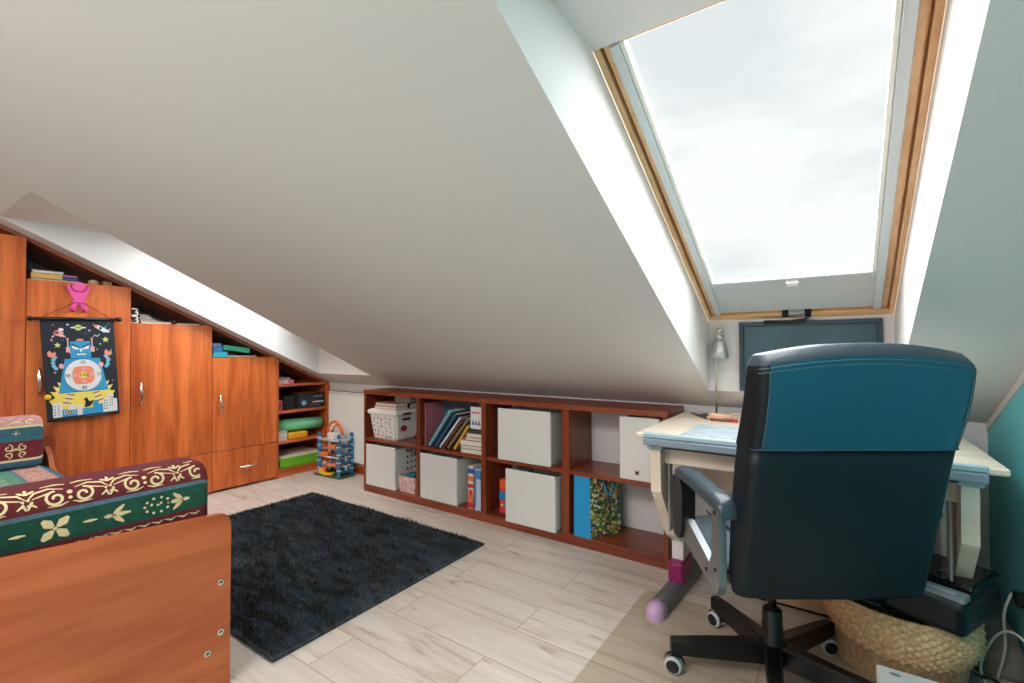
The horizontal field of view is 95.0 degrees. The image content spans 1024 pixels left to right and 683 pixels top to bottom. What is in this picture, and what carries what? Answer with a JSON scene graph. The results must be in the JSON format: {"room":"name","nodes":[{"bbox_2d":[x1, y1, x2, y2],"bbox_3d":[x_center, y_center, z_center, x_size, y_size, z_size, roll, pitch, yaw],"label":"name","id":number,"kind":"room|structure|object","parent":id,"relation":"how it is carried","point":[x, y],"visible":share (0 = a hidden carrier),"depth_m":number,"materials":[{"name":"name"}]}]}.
{"room":"child's attic bedroom","nodes":[
{"label":"child's attic bedroom","id":0,"kind":"room"},
{"bbox_2d":[29,261,284,451],"bbox_3d":[-3.539,-0.101,2.727,0.001,2.500,4.854,-1,-1,35],"label":"wall","id":1,"kind":"structure","parent":0,"point":[33,265],"depth_m":3.62,"materials":[{"name":"white paint"}]},
{"bbox_2d":[0,0,1023,422],"bbox_3d":[-1.502,-0.524,1.323,4.957,1.714,4.854,-1,-1,35],"label":"ceiling","id":2,"kind":"structure","parent":0,"point":[429,194],"depth_m":1.45,"materials":[{"name":"white paint"}]},
{"bbox_2d":[0,224,328,383],"bbox_3d":[-2.648,-0.229,3.532,0.511,1.250,2.511,-1,-1,35],"label":"board","id":3,"kind":"object","parent":2,"relation":"attached to","point":[47,257],"visible":0.67,"depth_m":3.33,"materials":[{"name":"brown wood"}]},
{"bbox_2d":[593,0,946,323],"bbox_3d":[0.881,-0.474,1.567,0.712,0.774,1.406,-1,-1,35],"label":"window","id":4,"kind":"structure","parent":2,"relation":"attached to","point":[917,25],"depth_m":1.49,"materials":[{"name":"brown wood"}]},
{"bbox_2d":[710,268,876,312],"bbox_3d":[1.157,-0.203,1.961,0.570,0.125,0.236,-1,-1,35],"label":"blind","id":5,"kind":"object","parent":4,"relation":"attached to","point":[792,293],"depth_m":1.93,"materials":[{"name":"grey fabric"}]},
{"bbox_2d":[739,318,882,390],"bbox_3d":[1.296,0.068,2.066,0.534,0.322,0.020,-1,-1,35],"label":"monitor","id":6,"kind":"object","parent":2,"relation":"attached to","point":[754,337],"visible":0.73,"depth_m":2.08,"materials":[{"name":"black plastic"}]},
{"bbox_2d":[207,467,1014,682],"bbox_3d":[-1.496,1.119,1.296,4.957,0.001,4.854,-1,-1,35],"label":"floor","id":7,"kind":"structure","parent":0,"point":[519,607],"depth_m":1.87,"materials":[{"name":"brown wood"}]},
{"bbox_2d":[0,234,25,416],"bbox_3d":[-3.193,0.267,2.679,0.574,1.761,0.496,-1,-1,35],"label":"door","id":8,"kind":"structure","parent":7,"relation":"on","point":[12,248],"depth_m":2.71,"materials":[{"name":"brown wood"}]},
{"bbox_2d":[24,279,130,475],"bbox_3d":[-2.909,0.394,3.087,0.574,1.518,0.497,-1,-1,35],"label":"cabinet","id":9,"kind":"object","parent":7,"relation":"on","point":[96,443],"visible":0.41,"depth_m":2.96,"materials":[{"name":"brown wood"}]},
{"bbox_2d":[26,254,29,270],"bbox_3d":[-3.071,-0.456,2.953,0.090,0.180,0.030,-1,-1,35],"label":"book","id":10,"kind":"object","parent":9,"relation":"on","point":[27,255],"visible":0.25,"depth_m":2.93,"materials":[{"name":"paper"}]},
{"bbox_2d":[28,278,75,282],"bbox_3d":[-2.888,-0.372,2.944,0.200,0.012,0.225,-1,-1,35],"label":"book","id":11,"kind":"object","parent":9,"relation":"on","point":[28,278],"visible":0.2,"depth_m":2.87,"materials":[{"name":"white paper"}]},
{"bbox_2d":[26,272,61,279],"bbox_3d":[-2.907,-0.396,2.907,0.190,0.032,0.138,-1,-1,35],"label":"book","id":12,"kind":"object","parent":11,"relation":"on","point":[31,274],"visible":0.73,"depth_m":2.85,"materials":[{"name":"yellow paper"}]},
{"bbox_2d":[26,269,63,274],"bbox_3d":[-2.906,-0.422,2.914,0.185,0.018,0.145,-1,-1,35],"label":"book","id":13,"kind":"object","parent":12,"relation":"on","point":[31,270],"visible":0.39,"depth_m":2.86,"materials":[{"name":"white paper"}]},
{"bbox_2d":[62,278,77,281],"bbox_3d":[-2.831,-0.387,2.983,0.150,0.017,0.070,-1,-1,35],"label":"book","id":14,"kind":"object","parent":11,"relation":"on","point":[64,279],"visible":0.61,"depth_m":2.94,"materials":[{"name":"purple paper"}]},
{"bbox_2d":[62,275,76,278],"bbox_3d":[-2.831,-0.405,2.983,0.150,0.017,0.066,-1,-1,35],"label":"book","id":15,"kind":"object","parent":14,"relation":"on","point":[63,276],"visible":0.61,"depth_m":2.94,"materials":[{"name":"purple paper"}]},
{"bbox_2d":[65,282,91,311],"bbox_3d":[-2.711,-0.278,2.935,0.027,0.185,0.122,-1,-1,35],"label":"hook","id":16,"kind":"object","parent":9,"relation":"attached to","point":[79,297],"visible":1,"depth_m":2.93,"materials":[{"name":"pink paint"}]},
{"bbox_2d":[27,302,121,422],"bbox_3d":[-2.703,0.120,2.911,0.028,0.728,0.441,-1,-1,35],"label":"wall hanging","id":17,"kind":"object","parent":16,"relation":"hanging from","point":[79,353],"visible":1,"depth_m":2.92,"materials":[{"name":"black fabric"}]},
{"bbox_2d":[47,323,117,417],"bbox_3d":[-2.679,0.170,2.936,0.020,0.584,0.335,-1,-1,35],"label":"print","id":18,"kind":"object","parent":17,"relation":"on","point":[82,378],"depth_m":2.92,"materials":[{"name":"multicoloured paint"}]},
{"bbox_2d":[88,280,98,284],"bbox_3d":[-2.727,-0.383,3.054,0.056,0.036,0.056,-1,-1,35],"label":"pot","id":19,"kind":"object","parent":9,"relation":"on","point":[89,281],"visible":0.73,"depth_m":3.04,"materials":[{"name":"beige ceramic"}]},
{"bbox_2d":[99,281,111,285],"bbox_3d":[-2.704,-0.379,3.121,0.080,0.030,0.045,-1,-1,35],"label":"carton","id":20,"kind":"object","parent":9,"relation":"on","point":[103,282],"visible":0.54,"depth_m":3.10,"materials":[{"name":"brown cardboard"}]},
{"bbox_2d":[0,435,230,682],"bbox_3d":[-2.124,0.788,1.734,2.193,0.680,1.052,-1,-1,35],"label":"frame","id":21,"kind":"object","parent":7,"relation":"on","point":[149,604],"visible":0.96,"depth_m":1.31,"materials":[{"name":"brown wood"}]},
{"bbox_2d":[0,464,64,486],"bbox_3d":[-2.128,0.741,1.733,2.130,0.131,0.945,-1,-1,35],"label":"seat cushion","id":22,"kind":"object","parent":21,"relation":"on","point":[40,472],"visible":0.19,"depth_m":2.42,"materials":[{"name":"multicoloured fabric"}]},
{"bbox_2d":[0,414,42,470],"bbox_3d":[-2.948,0.546,2.269,0.186,0.277,0.948,-1,-1,35],"label":"bolster","id":23,"kind":"object","parent":22,"relation":"on","point":[21,436],"visible":1,"depth_m":2.54,"materials":[{"name":"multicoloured fabric"}]},
{"bbox_2d":[0,457,207,557],"bbox_3d":[-1.345,0.525,1.181,0.191,0.279,0.982,-1,-1,35],"label":"bolster","id":24,"kind":"object","parent":22,"relation":"on","point":[37,515],"visible":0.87,"depth_m":1.31,"materials":[{"name":"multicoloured fabric"}]},
{"bbox_2d":[129,323,211,493],"bbox_3d":[-2.624,0.519,3.496,0.574,1.279,0.500,-1,-1,35],"label":"cabinet","id":25,"kind":"object","parent":7,"relation":"on","point":[171,364],"visible":0.5,"depth_m":3.35,"materials":[{"name":"brown wood"}]},
{"bbox_2d":[135,321,171,323],"bbox_3d":[-2.591,-0.130,3.368,0.200,0.018,0.185,-1,-1,35],"label":"book","id":26,"kind":"object","parent":25,"relation":"on","point":[149,322],"visible":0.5,"depth_m":3.30,"materials":[{"name":"white paper"}]},
{"bbox_2d":[133,319,155,321],"bbox_3d":[-2.598,-0.148,3.314,0.150,0.014,0.090,-1,-1,35],"label":"book","id":27,"kind":"object","parent":26,"relation":"on","point":[138,319],"visible":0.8,"depth_m":3.27,"materials":[{"name":"white paper"}]},
{"bbox_2d":[132,316,151,319],"bbox_3d":[-2.607,-0.164,3.309,0.140,0.016,0.080,-1,-1,35],"label":"book","id":28,"kind":"object","parent":27,"relation":"on","point":[139,317],"visible":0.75,"depth_m":3.27,"materials":[{"name":"white paper"}]},
{"bbox_2d":[176,323,199,324],"bbox_3d":[-2.461,-0.126,3.521,0.160,0.014,0.155,-1,-1,35],"label":"book","id":29,"kind":"object","parent":25,"relation":"on","point":[176,323],"visible":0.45,"depth_m":3.46,"materials":[{"name":"white paper"}]},
{"bbox_3d":[-2.582,-0.149,3.206,0.012,0.056,0.047,-1,-1,35],"label":"numeral","id":30,"kind":"object","parent":25,"relation":"on","visible":0},
{"bbox_2d":[131,308,138,315],"bbox_3d":[-2.582,-0.201,3.206,0.012,0.056,0.048,-1,-1,35],"label":"numeral","id":31,"kind":"object","parent":30,"relation":"on","point":[136,309],"visible":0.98,"depth_m":3.21,"materials":[{"name":"white plastic"}]},
{"bbox_2d":[210,357,276,493],"bbox_3d":[-2.337,0.647,3.907,0.574,1.035,0.501,-1,-1,35],"label":"base cabinet","id":32,"kind":"object","parent":7,"relation":"on","point":[244,389],"visible":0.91,"depth_m":3.75,"materials":[{"name":"brown wood"}]},
{"bbox_2d":[212,352,227,356],"bbox_3d":[-2.351,0.102,3.709,0.200,0.042,0.105,-1,-1,35],"label":"box","id":33,"kind":"object","parent":32,"relation":"on","point":[214,354],"visible":0.58,"depth_m":3.65,"materials":[{"name":"teal cardboard"}]},
{"bbox_2d":[212,347,221,351],"bbox_3d":[-2.364,0.060,3.696,0.195,0.040,0.068,-1,-1,35],"label":"box","id":34,"kind":"object","parent":33,"relation":"on","point":[214,349],"visible":0.52,"depth_m":3.63,"materials":[{"name":"blue cardboard"}]},
{"bbox_2d":[228,355,256,356],"bbox_3d":[-2.256,0.119,3.846,0.200,0.012,0.220,-1,-1,35],"label":"book","id":35,"kind":"object","parent":32,"relation":"on","point":[228,355],"visible":0.75,"depth_m":3.79,"materials":[{"name":"white paper"}]},
{"bbox_2d":[215,345,249,352],"bbox_3d":[-2.284,0.061,3.815,0.190,0.063,0.203,-1,-1,35],"label":"box","id":36,"kind":"object","parent":35,"relation":"on","point":[227,348],"visible":0.76,"depth_m":3.76,"materials":[{"name":"teal paint"}]},
{"bbox_2d":[275,360,329,478],"bbox_3d":[-2.068,0.668,4.335,0.530,1.006,0.506,-1,-1,35],"label":"open shelf unit","id":37,"kind":"object","parent":7,"relation":"on","point":[310,440],"visible":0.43,"depth_m":4.38,"materials":[{"name":"brown wood"}]},
{"bbox_2d":[279,377,293,383],"bbox_3d":[-2.015,0.342,4.115,0.115,0.055,0.150,-1,-1,35],"label":"box","id":38,"kind":"object","parent":37,"relation":"on","point":[282,380],"visible":0.74,"depth_m":4.09,"materials":[{"name":"cardboard"}]},
{"bbox_2d":[279,395,295,409],"bbox_3d":[-2.037,0.542,4.188,0.190,0.118,0.110,-1,-1,35],"label":"game box","id":39,"kind":"object","parent":37,"relation":"on","point":[288,401],"visible":0.7,"depth_m":4.13,"materials":[{"name":"black cardboard"}]},
{"bbox_2d":[287,429,307,438],"bbox_3d":[-1.979,0.834,4.231,0.190,0.056,0.185,-1,-1,35],"label":"case","id":40,"kind":"object","parent":37,"relation":"on","point":[292,434],"visible":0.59,"depth_m":4.18,"materials":[{"name":"orange paint"}]},
{"bbox_2d":[278,451,322,469],"bbox_3d":[-2.002,1.060,4.272,0.310,0.086,0.420,-1,-1,35],"label":"document tray","id":41,"kind":"object","parent":37,"relation":"on","point":[293,461],"visible":0.39,"depth_m":4.16,"materials":[{"name":"green paint"}]},
{"bbox_2d":[278,446,317,458],"bbox_3d":[-2.009,1.005,4.265,0.278,0.021,0.370,-1,-1,35],"label":"paper stack","id":42,"kind":"object","parent":41,"relation":"on","point":[299,450],"visible":0.66,"depth_m":4.24,"materials":[{"name":"beige paper"}]},
{"bbox_2d":[279,416,322,430],"bbox_3d":[-1.939,0.745,4.233,0.104,0.114,0.436,-1,-1,42],"label":"exercise mat","id":43,"kind":"object","parent":37,"relation":"on","point":[307,422],"visible":0.93,"depth_m":4.22,"materials":[{"name":"green rubber"}]},
{"bbox_2d":[284,391,323,408],"bbox_3d":[-1.925,0.538,4.349,0.252,0.130,0.252,-1,-1,35],"label":"appliance box","id":44,"kind":"object","parent":37,"relation":"on","point":[306,399],"visible":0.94,"depth_m":4.27,"materials":[{"name":"black cardboard"}]},
{"bbox_2d":[301,395,323,405],"bbox_3d":[-1.820,0.538,4.280,0.001,0.084,0.221,-1,-1,35],"label":"print","id":45,"kind":"object","parent":44,"relation":"attached to","point":[306,400],"depth_m":4.28,"materials":[{"name":"black cardboard"}]},
{"bbox_2d":[314,420,354,479],"bbox_3d":[-1.552,0.924,4.081,0.346,0.481,0.172,-1,-1,31],"label":"toy garage","id":46,"kind":"object","parent":7,"relation":"on","point":[323,471],"visible":0.99,"depth_m":4.04,"materials":[{"name":"blue plastic"}]},
{"bbox_2d":[229,492,483,663],"bbox_3d":[-1.169,1.121,2.590,1.654,0.035,1.212,-1,-1,35],"label":"rug","id":47,"kind":"object","parent":7,"relation":"on","point":[307,565],"visible":0.81,"depth_m":2.36,"materials":[{"name":"black carpet"}]},
{"bbox_2d":[363,387,683,569],"bbox_3d":[-0.109,0.753,3.100,2.343,0.780,0.299,-1,-1,35],"label":"bookcase","id":48,"kind":"object","parent":7,"relation":"on","point":[637,545],"visible":0.66,"depth_m":2.80,"materials":[{"name":"brown wood"}]},
{"bbox_2d":[366,443,415,490],"bbox_3d":[-0.925,0.945,3.633,0.331,0.311,0.244,-1,-1,35],"label":"storage box","id":49,"kind":"object","parent":48,"relation":"on","point":[384,462],"visible":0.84,"depth_m":3.53,"materials":[{"name":"white plastic"}]},
{"bbox_2d":[368,408,415,440],"bbox_3d":[-0.909,0.629,3.639,0.330,0.228,0.267,-1,-1,35],"label":"tub","id":50,"kind":"object","parent":48,"relation":"on","point":[395,425],"visible":0.84,"depth_m":3.54,"materials":[{"name":"white plastic"}]},
{"bbox_2d":[374,405,407,409],"bbox_3d":[-0.930,0.503,3.605,0.245,0.022,0.120,-1,-1,35],"label":"book","id":51,"kind":"object","parent":50,"relation":"on","point":[376,406],"visible":0.71,"depth_m":3.55,"materials":[{"name":"white paper"}]},
{"bbox_2d":[375,401,406,406],"bbox_3d":[-0.929,0.480,3.607,0.235,0.022,0.115,-1,-1,35],"label":"book","id":52,"kind":"object","parent":51,"relation":"on","point":[382,403],"visible":1,"depth_m":3.57,"materials":[{"name":"white paper"}]},
{"bbox_2d":[407,402,415,408],"bbox_3d":[-0.839,0.495,3.684,0.215,0.040,0.105,-1,-1,35],"label":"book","id":53,"kind":"object","parent":50,"relation":"on","point":[410,405],"visible":0.34,"depth_m":3.60,"materials":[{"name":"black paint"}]},
{"bbox_2d":[395,396,415,402],"bbox_3d":[-0.826,0.451,3.673,0.170,0.043,0.090,-1,-1,35],"label":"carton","id":54,"kind":"object","parent":53,"relation":"on","point":[397,398],"visible":0.62,"depth_m":3.63,"materials":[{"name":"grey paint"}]},
{"bbox_2d":[398,471,415,494],"bbox_3d":[-0.723,1.037,3.441,0.180,0.117,0.140,-1,-1,35],"label":"basket","id":55,"kind":"object","parent":48,"relation":"on","point":[406,484],"visible":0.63,"depth_m":3.39,"materials":[{"name":"pink fabric"}]},
{"bbox_2d":[407,471,415,478],"bbox_3d":[-0.721,1.023,3.434,0.080,0.123,0.070,-1,-1,35],"label":"cloth","id":56,"kind":"object","parent":55,"relation":"in","point":[410,474],"visible":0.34,"depth_m":3.41,"materials":[{"name":"teal fabric"}]},
{"bbox_2d":[425,401,442,445],"bbox_3d":[-0.549,0.588,3.399,0.015,0.300,0.220,-1,-1,35],"label":"book","id":57,"kind":"object","parent":48,"relation":"on","point":[433,410],"visible":0.68,"depth_m":3.36,"materials":[{"name":"paper"}]},
{"bbox_2d":[428,407,467,445],"bbox_3d":[-0.452,0.599,3.301,0.219,0.269,0.170,-1,-1,35],"label":"book","id":58,"kind":"object","parent":48,"relation":"on","point":[451,412],"visible":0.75,"depth_m":3.24,"materials":[{"name":"teal paper"}]},
{"bbox_2d":[420,451,480,505],"bbox_3d":[-0.428,0.936,3.307,0.343,0.313,0.274,-1,-1,35],"label":"storage box","id":59,"kind":"object","parent":48,"relation":"on","point":[443,477],"visible":0.67,"depth_m":3.18,"materials":[{"name":"white plastic"}]},
{"bbox_2d":[435,410,470,446],"bbox_3d":[-0.405,0.608,3.269,0.207,0.251,0.170,-1,-1,35],"label":"book","id":60,"kind":"object","parent":48,"relation":"on","point":[456,416],"visible":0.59,"depth_m":3.20,"materials":[{"name":"blue paper"}]},
{"bbox_2d":[439,415,470,447],"bbox_3d":[-0.374,0.620,3.247,0.198,0.226,0.170,-1,-1,35],"label":"book","id":61,"kind":"object","parent":48,"relation":"on","point":[454,426],"visible":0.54,"depth_m":3.18,"materials":[{"name":"white paper"}]},
{"bbox_2d":[443,416,470,448],"bbox_3d":[-0.347,0.618,3.228,0.198,0.228,0.170,-1,-1,35],"label":"book","id":62,"kind":"object","parent":48,"relation":"on","point":[463,419],"visible":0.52,"depth_m":3.15,"materials":[{"name":"red paper"}]},
{"bbox_2d":[443,400,473,418],"bbox_3d":[-0.384,0.582,3.370,0.280,0.310,0.020,-1,-1,35],"label":"book","id":63,"kind":"object","parent":48,"relation":"on","point":[447,404],"visible":0.25,"depth_m":3.38,"materials":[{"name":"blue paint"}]},
{"bbox_2d":[447,417,470,448],"bbox_3d":[-0.315,0.617,3.206,0.202,0.229,0.170,-1,-1,35],"label":"book","id":64,"kind":"object","parent":48,"relation":"on","point":[467,421],"visible":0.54,"depth_m":3.14,"materials":[{"name":"brown paper"}]},
{"bbox_2d":[453,424,470,449],"bbox_3d":[-0.291,0.642,3.190,0.141,0.179,0.170,-1,-1,35],"label":"book","id":65,"kind":"object","parent":48,"relation":"on","point":[457,446],"visible":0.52,"depth_m":3.12,"materials":[{"name":"yellow paper"}]},
{"bbox_2d":[461,448,480,454],"bbox_3d":[-0.215,0.719,3.129,0.188,0.026,0.180,-1,-1,35],"label":"book","id":66,"kind":"object","parent":48,"relation":"on","point":[470,451],"visible":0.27,"depth_m":3.06,"materials":[{"name":"white paper"}]},
{"bbox_2d":[460,444,480,450],"bbox_3d":[-0.215,0.694,3.130,0.188,0.023,0.180,-1,-1,35],"label":"book","id":67,"kind":"object","parent":66,"relation":"on","point":[462,446],"visible":0.27,"depth_m":3.06,"materials":[{"name":"white paper"}]},
{"bbox_2d":[460,438,480,446],"bbox_3d":[-0.217,0.665,3.132,0.193,0.033,0.180,-1,-1,35],"label":"book","id":68,"kind":"object","parent":67,"relation":"on","point":[464,441],"visible":0.3,"depth_m":3.06,"materials":[{"name":"white paper"}]},
{"bbox_2d":[466,437,480,441],"bbox_3d":[-0.194,0.636,3.116,0.138,0.021,0.180,-1,-1,35],"label":"book","id":69,"kind":"object","parent":68,"relation":"on","point":[467,438],"visible":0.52,"depth_m":3.05,"materials":[{"name":"white paper"}]},
{"bbox_2d":[466,432,480,437],"bbox_3d":[-0.194,0.612,3.117,0.138,0.025,0.180,-1,-1,35],"label":"book","id":70,"kind":"object","parent":69,"relation":"on","point":[468,433],"visible":0.25,"depth_m":3.05,"materials":[{"name":"white paper"}]},
{"bbox_2d":[469,428,480,433],"bbox_3d":[-0.184,0.585,3.110,0.113,0.027,0.180,-1,-1,35],"label":"book","id":71,"kind":"object","parent":70,"relation":"on","point":[474,431],"visible":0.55,"depth_m":3.04,"materials":[{"name":"black paper"}]},
{"bbox_2d":[471,406,480,429],"bbox_3d":[-0.224,0.497,3.047,0.096,0.142,0.031,-1,-1,35],"label":"game box","id":72,"kind":"object","parent":71,"relation":"on","point":[475,411],"visible":0.82,"depth_m":3.04,"materials":[{"name":"white cardboard"}]},
{"bbox_2d":[472,412,480,425],"bbox_3d":[-0.233,0.499,3.034,0.074,0.083,0.001,-1,-1,35],"label":"print","id":73,"kind":"object","parent":72,"relation":"attached to","point":[472,412],"depth_m":3.03},
{"bbox_2d":[468,462,480,508],"bbox_3d":[-0.212,0.952,3.135,0.050,0.275,0.202,-1,-1,35],"label":"book","id":74,"kind":"object","parent":48,"relation":"on","point":[471,468],"visible":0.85,"depth_m":3.05,"materials":[{"name":"paper"}]},
{"bbox_2d":[475,467,480,510],"bbox_3d":[-0.161,0.958,3.106,0.053,0.262,0.211,-1,-1,35],"label":"book","id":75,"kind":"object","parent":48,"relation":"on","point":[477,470],"visible":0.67,"depth_m":3.02,"materials":[{"name":"blue paper"}]},
{"bbox_2d":[499,477,505,513],"bbox_3d":[0.004,0.981,3.003,0.117,0.210,0.134,-1,-1,35],"label":"toy box","id":76,"kind":"object","parent":48,"relation":"on","point":[502,493],"visible":0.31,"depth_m":2.97,"materials":[{"name":"cardboard"}]},
{"bbox_2d":[498,406,561,466],"bbox_3d":[0.143,0.569,2.914,0.377,0.316,0.274,-1,-1,35],"label":"storage box","id":77,"kind":"object","parent":48,"relation":"on","point":[529,435],"visible":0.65,"depth_m":2.79,"materials":[{"name":"white cardboard"}]},
{"bbox_2d":[506,466,561,533],"bbox_3d":[0.185,0.925,2.854,0.345,0.317,0.294,-1,-1,35],"label":"storage box","id":78,"kind":"object","parent":48,"relation":"on","point":[533,496],"visible":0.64,"depth_m":2.72,"materials":[{"name":"white laminate"}]},
{"bbox_2d":[574,475,620,539],"bbox_3d":[0.480,0.911,2.630,0.203,0.335,0.186,-1,-1,35],"label":"gift bag","id":79,"kind":"object","parent":48,"relation":"on","point":[597,513],"visible":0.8,"depth_m":2.60,"materials":[{"name":"multicoloured paper"}]},
{"bbox_2d":[619,415,662,482],"bbox_3d":[0.714,0.555,2.496,0.212,0.326,0.228,-1,-1,35],"label":"storage box","id":80,"kind":"object","parent":48,"relation":"on","point":[635,465],"visible":0.56,"depth_m":2.42,"materials":[{"name":"white cardboard"}]},
{"bbox_2d":[756,598,830,617],"bbox_3d":[1.308,0.844,1.959,0.570,0.550,0.130,-1,-1,35],"label":"wooden crate","id":81,"kind":"object","parent":7,"relation":"on","point":[816,607],"visible":0.02,"depth_m":1.94,"materials":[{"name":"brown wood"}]},
{"bbox_2d":[636,411,1010,682],"bbox_3d":[1.136,0.737,1.870,1.050,0.764,0.774,-1,-1,35],"label":"desk","id":82,"kind":"object","parent":7,"relation":"on","point":[958,535],"visible":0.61,"depth_m":1.79,"materials":[{"name":"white wood"}]},
{"bbox_2d":[690,412,707,418],"bbox_3d":[0.898,0.351,2.234,0.032,0.028,0.123,0,-1,-35],"label":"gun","id":83,"kind":"object","parent":82,"relation":"on","point":[703,415],"visible":0.72,"depth_m":2.22,"materials":[{"name":"grey plastic"}]},
{"bbox_2d":[680,424,738,439],"bbox_3d":[0.931,0.356,1.795,0.480,0.002,0.300,-1,-1,35],"label":"desk pad","id":84,"kind":"object","parent":82,"relation":"on","point":[702,430],"visible":0.36,"depth_m":1.86,"materials":[{"name":"white paper"}]},
{"bbox_2d":[709,328,728,412],"bbox_3d":[0.991,0.151,2.254,0.087,0.428,0.107,0,-1,-18],"label":"desk lamp","id":85,"kind":"object","parent":82,"relation":"on","point":[719,349],"visible":0.79,"depth_m":2.23,"materials":[{"name":"silver metal"}]},
{"bbox_2d":[706,413,740,419],"bbox_3d":[0.992,0.346,2.146,0.188,0.031,0.079,-1,-1,22],"label":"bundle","id":86,"kind":"object","parent":82,"relation":"on","point":[710,415],"visible":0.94,"depth_m":2.14,"materials":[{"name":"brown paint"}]},
{"bbox_2d":[710,418,737,422],"bbox_3d":[0.959,0.355,2.120,0.115,0.015,0.015,-1,-1,31],"label":"brush","id":87,"kind":"object","parent":82,"relation":"on","point":[711,419],"visible":1,"depth_m":2.11,"materials":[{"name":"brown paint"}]},
{"bbox_2d":[973,610,1023,682],"bbox_3d":[1.674,1.028,1.648,0.128,0.169,0.260,-1,-1,35],"label":"cloth bag","id":88,"kind":"object","parent":7,"relation":"on","point":[1013,667],"visible":0.41,"depth_m":1.55,"materials":[{"name":"black fabric"}]},
{"bbox_2d":[996,592,1011,678],"bbox_3d":[1.592,0.955,1.512,0.043,0.293,0.048,-1,-1,35],"label":"power cable","id":89,"kind":"object","parent":7,"relation":"on","point":[1010,594],"visible":0.97,"depth_m":1.51,"materials":[{"name":"beige plastic"}]},
{"bbox_3d":[0.766,1.109,1.315,1.185,0.002,1.160,-1,-1,35],"label":"chair mat","id":90,"kind":"object","parent":7,"relation":"on","visible":0},
{"bbox_2d":[663,342,976,682],"bbox_3d":[0.836,0.560,1.494,0.667,1.103,0.802,0,-1,0],"label":"office chair","id":91,"kind":"object","parent":90,"relation":"on","point":[845,452],"visible":1,"depth_m":1.19,"materials":[{"name":"leather"}]},
{"bbox_2d":[823,600,986,682],"bbox_3d":[1.298,0.984,1.581,0.425,0.252,0.370,-1,-1,35],"label":"wicker basket","id":92,"kind":"object","parent":90,"relation":"on","point":[867,636],"visible":0.73,"depth_m":1.45,"materials":[{"name":"beige wicker"}]},
{"bbox_2d":[862,553,1000,636],"bbox_3d":[1.291,0.791,1.573,0.345,0.131,0.420,0,-1,-30],"label":"printer","id":93,"kind":"object","parent":92,"relation":"on","point":[958,607],"visible":0.48,"depth_m":1.40,"materials":[{"name":"black plastic"}]},
{"bbox_2d":[862,599,885,606],"bbox_3d":[1.152,0.794,1.574,0.105,0.087,0.200,0,-1,-30],"label":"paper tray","id":94,"kind":"object","parent":93,"relation":"on","point":[880,602],"depth_m":1.49,"materials":[{"name":"black plastic"}]},
{"bbox_2d":[876,665,937,682],"bbox_3d":[0.981,0.953,0.972,0.340,0.299,0.260,-1,-1,35],"label":"case","id":95,"kind":"object","parent":90,"relation":"on","point":[884,674],"visible":1,"depth_m":1.13,"materials":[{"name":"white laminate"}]},
{"bbox_2d":[974,672,999,682],"bbox_3d":[1.456,1.080,1.422,0.140,0.050,0.266,-1,-1,35],"label":"power cable","id":96,"kind":"object","parent":90,"relation":"on","point":[976,674],"visible":0.67,"depth_m":1.49,"materials":[{"name":"black plastic"}]},
{"bbox_2d":[979,630,1023,682],"bbox_3d":[1.507,0.994,1.418,0.049,0.221,0.216,0,-1,9],"label":"power cable","id":97,"kind":"object","parent":90,"relation":"on","point":[997,634],"visible":0.93,"depth_m":1.50,"materials":[{"name":"white plastic"}]},
{"bbox_2d":[329,382,989,568],"bbox_3d":[-0.116,0.754,3.298,4.957,0.786,0.001,-1,-1,35],"label":"wall","id":98,"kind":"structure","parent":0,"point":[638,508],"depth_m":2.71,"materials":[{"name":"white paint"}]},
{"bbox_2d":[329,390,363,463],"bbox_3d":[-1.344,0.805,4.092,0.793,0.718,0.052,-1,-1,35],"label":"radiator","id":99,"kind":"object","parent":98,"relation":"attached to","point":[347,408],"visible":0.44,"depth_m":4.12,"materials":[{"name":"white metal"}]},
{"bbox_2d":[329,390,363,394],"bbox_3d":[-1.356,0.454,4.107,0.765,0.015,0.050,-1,-1,35],"label":"grille","id":100,"kind":"object","parent":99,"relation":"attached to","point":[334,392],"depth_m":4.19,"materials":[{"name":"white metal"}]},
{"bbox_2d":[334,460,363,474],"bbox_3d":[-1.326,1.130,4.122,0.820,0.070,0.014,-1,-1,35],"label":"baseboard","id":101,"kind":"structure","parent":98,"relation":"attached to","point":[358,469],"depth_m":4.14,"materials":[{"name":"brown wood"}]},
{"bbox_2d":[988,384,1023,654],"bbox_3d":[0.537,-0.162,-0.094,0.001,2.500,4.854,-1,-1,35],"label":"wall","id":102,"kind":"structure","parent":0,"point":[1006,435],"depth_m":1.66,"materials":[{"name":"teal paint"}]},
{"bbox_2d":[986,370,1023,431],"bbox_3d":[0.918,-0.529,0.467,0.004,1.748,3.505,-1,-1,35],"label":"trim","id":103,"kind":"structure","parent":102,"relation":"attached to","point":[1019,382],"depth_m":1.66,"materials":[{"name":"white paint"}]},
{"bbox_2d":[1012,591,1023,608],"bbox_3d":[1.595,0.828,1.457,0.050,0.085,0.080,-1,-1,35],"label":"wall socket","id":104,"kind":"object","parent":102,"relation":"attached to","point":[1017,596],"visible":1,"depth_m":1.45,"materials":[{"name":"black plastic"}]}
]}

